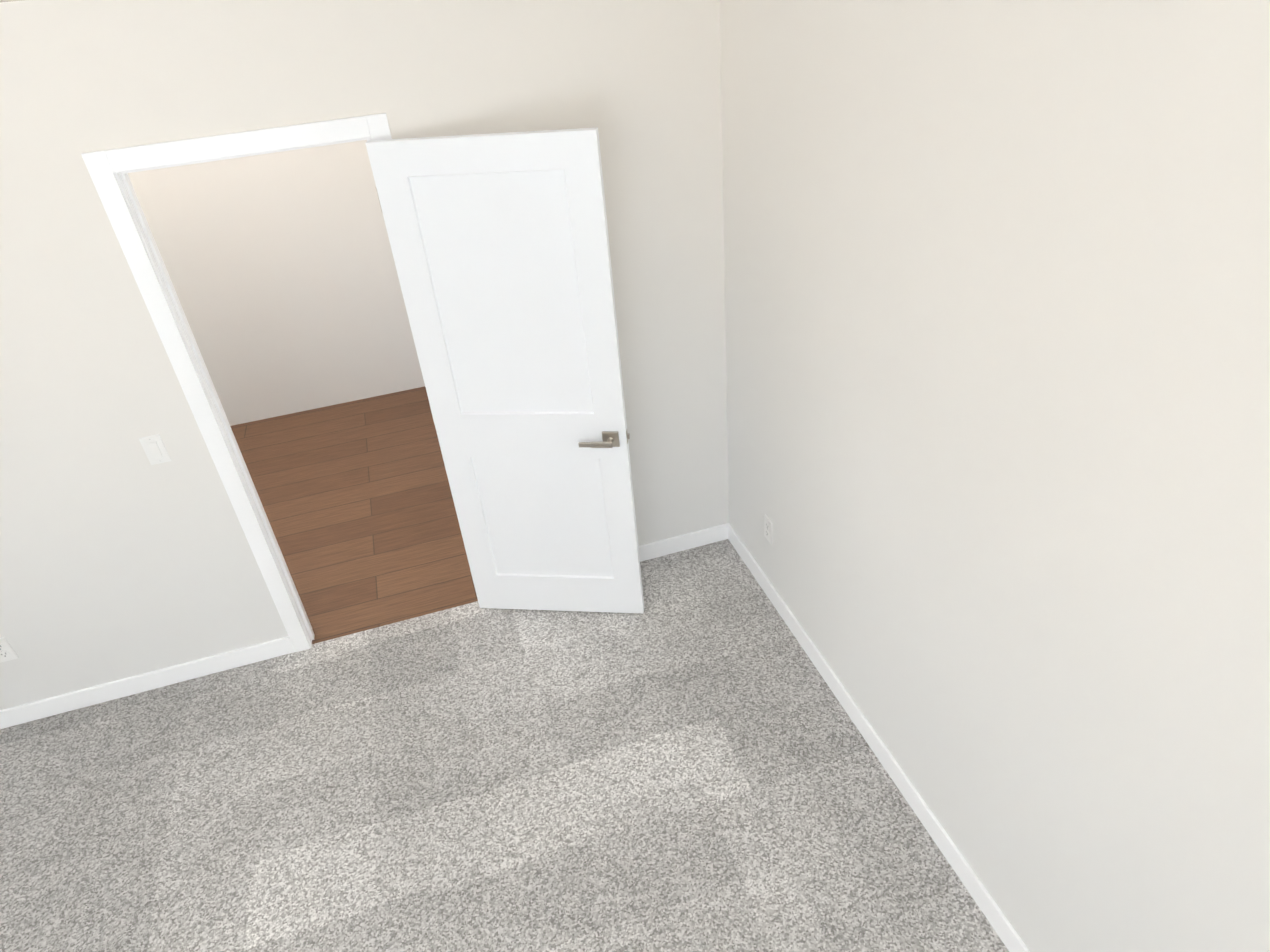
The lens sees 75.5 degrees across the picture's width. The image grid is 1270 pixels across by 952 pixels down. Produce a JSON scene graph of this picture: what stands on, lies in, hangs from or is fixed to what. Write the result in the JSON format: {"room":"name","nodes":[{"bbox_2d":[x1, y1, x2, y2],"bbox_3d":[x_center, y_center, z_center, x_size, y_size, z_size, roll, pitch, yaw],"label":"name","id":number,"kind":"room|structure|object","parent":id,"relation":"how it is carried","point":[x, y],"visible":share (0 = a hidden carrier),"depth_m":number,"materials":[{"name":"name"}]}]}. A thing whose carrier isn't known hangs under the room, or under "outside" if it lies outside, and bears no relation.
{"room":"empty bedroom","nodes":[
{"label":"empty bedroom","id":0,"kind":"room"},
{"bbox_2d":[128,140,424,425],"bbox_3d":[-2.502,-1.584,4.860,2.170,2.740,0.120,-13,34,-12],"label":"wall","id":1,"kind":"structure","parent":0,"point":[282,270],"depth_m":5.12,"materials":[{"name":"paint"}]},
{"bbox_2d":[230,386,477,643],"bbox_3d":[-1.583,0.099,4.772,3.120,0.100,2.521,-13,34,-12],"label":"floor","id":2,"kind":"structure","parent":0,"point":[356,499],"depth_m":4.54,"materials":[{"name":"brown wood"}]},
{"bbox_2d":[0,0,728,709],"bbox_3d":[-1.508,-0.421,2.971,3.894,2.740,0.120,-13,34,-12],"label":"wall","id":3,"kind":"structure","parent":0,"point":[120,556],"depth_m":2.84,"materials":[{"name":"paint"}]},
{"bbox_2d":[0,637,18,662],"bbox_3d":[-2.494,0.687,3.228,0.070,0.115,0.008,-13,34,-12],"label":"electrical outlet","id":4,"kind":"object","parent":3,"relation":"attached to","point":[7,652],"visible":1,"depth_m":3.23,"materials":[{"name":"white plastic"}]},
{"bbox_2d":[139,434,171,464],"bbox_3d":[-1.759,-0.094,3.003,0.070,0.115,0.013,-13,34,-12],"label":"light switch","id":5,"kind":"object","parent":3,"relation":"attached to","point":[154,448],"visible":1,"depth_m":3.00,"materials":[{"name":"white plastic"}]},
{"bbox_2d":[81,113,391,651],"bbox_3d":[-1.180,-0.234,3.210,0.908,2.115,0.150,-13,34,-12],"label":"trim","id":6,"kind":"structure","parent":3,"relation":"attached to","point":[109,170],"depth_m":2.72,"materials":[{"name":"white paint"}]},
{"bbox_2d":[0,523,729,728],"bbox_3d":[-1.385,0.712,3.648,3.894,0.092,0.013,-13,34,-12],"label":"baseboard","id":7,"kind":"structure","parent":3,"relation":"attached to","point":[87,697],"depth_m":3.52,"materials":[{"name":"white paint"}]},
{"bbox_2d":[365,127,643,613],"bbox_3d":[-0.422,-0.242,3.168,0.795,2.030,0.138,0,34,9],"label":"bedroom door","id":8,"kind":"structure","parent":3,"relation":"in","point":[499,244],"depth_m":3.01,"materials":[{"name":"white paint"}]},
{"bbox_2d":[0,539,1008,951],"bbox_3d":[-1.270,1.894,2.027,5.124,0.100,3.929,-13,34,-12],"label":"floor carpet","id":9,"kind":"object","parent":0,"point":[686,761],"visible":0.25,"depth_m":2.94,"materials":[{"name":"grey carpet"}]},
{"bbox_2d":[720,0,1269,951],"bbox_3d":[0.984,0.120,1.804,0.120,2.740,4.037,-13,34,-12],"label":"wall","id":10,"kind":"structure","parent":0,"point":[998,356],"depth_m":1.83,"materials":[{"name":"paint"}]},
{"bbox_2d":[764,514,771,544],"bbox_3d":[0.571,0.230,3.518,0.008,0.115,0.070,-13,34,-12],"label":"electrical outlet","id":11,"kind":"object","parent":10,"relation":"attached to","point":[767,528],"visible":1,"depth_m":3.51,"materials":[{"name":"white plastic"}]},
{"bbox_2d":[728,524,1029,951],"bbox_3d":[1.026,1.238,2.516,0.013,0.092,3.784,-13,34,-12],"label":"baseboard","id":12,"kind":"structure","parent":10,"relation":"attached to","point":[1004,929],"depth_m":2.85,"materials":[{"name":"white paint"}]},
{"bbox_3d":[-1.866,-1.105,1.477,5.124,0.100,6.450,-13,34,-12],"label":"ceiling","id":13,"kind":"structure","parent":0,"visible":0},
{"bbox_2d":[0,0,22,1],"bbox_3d":[-1.067,-0.331,0.768,1.045,0.527,1.045,8,36,19],"label":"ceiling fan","id":14,"kind":"object","parent":13,"relation":"hanging from","point":[9,0],"depth_m":0.82,"materials":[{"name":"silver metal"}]}
]}

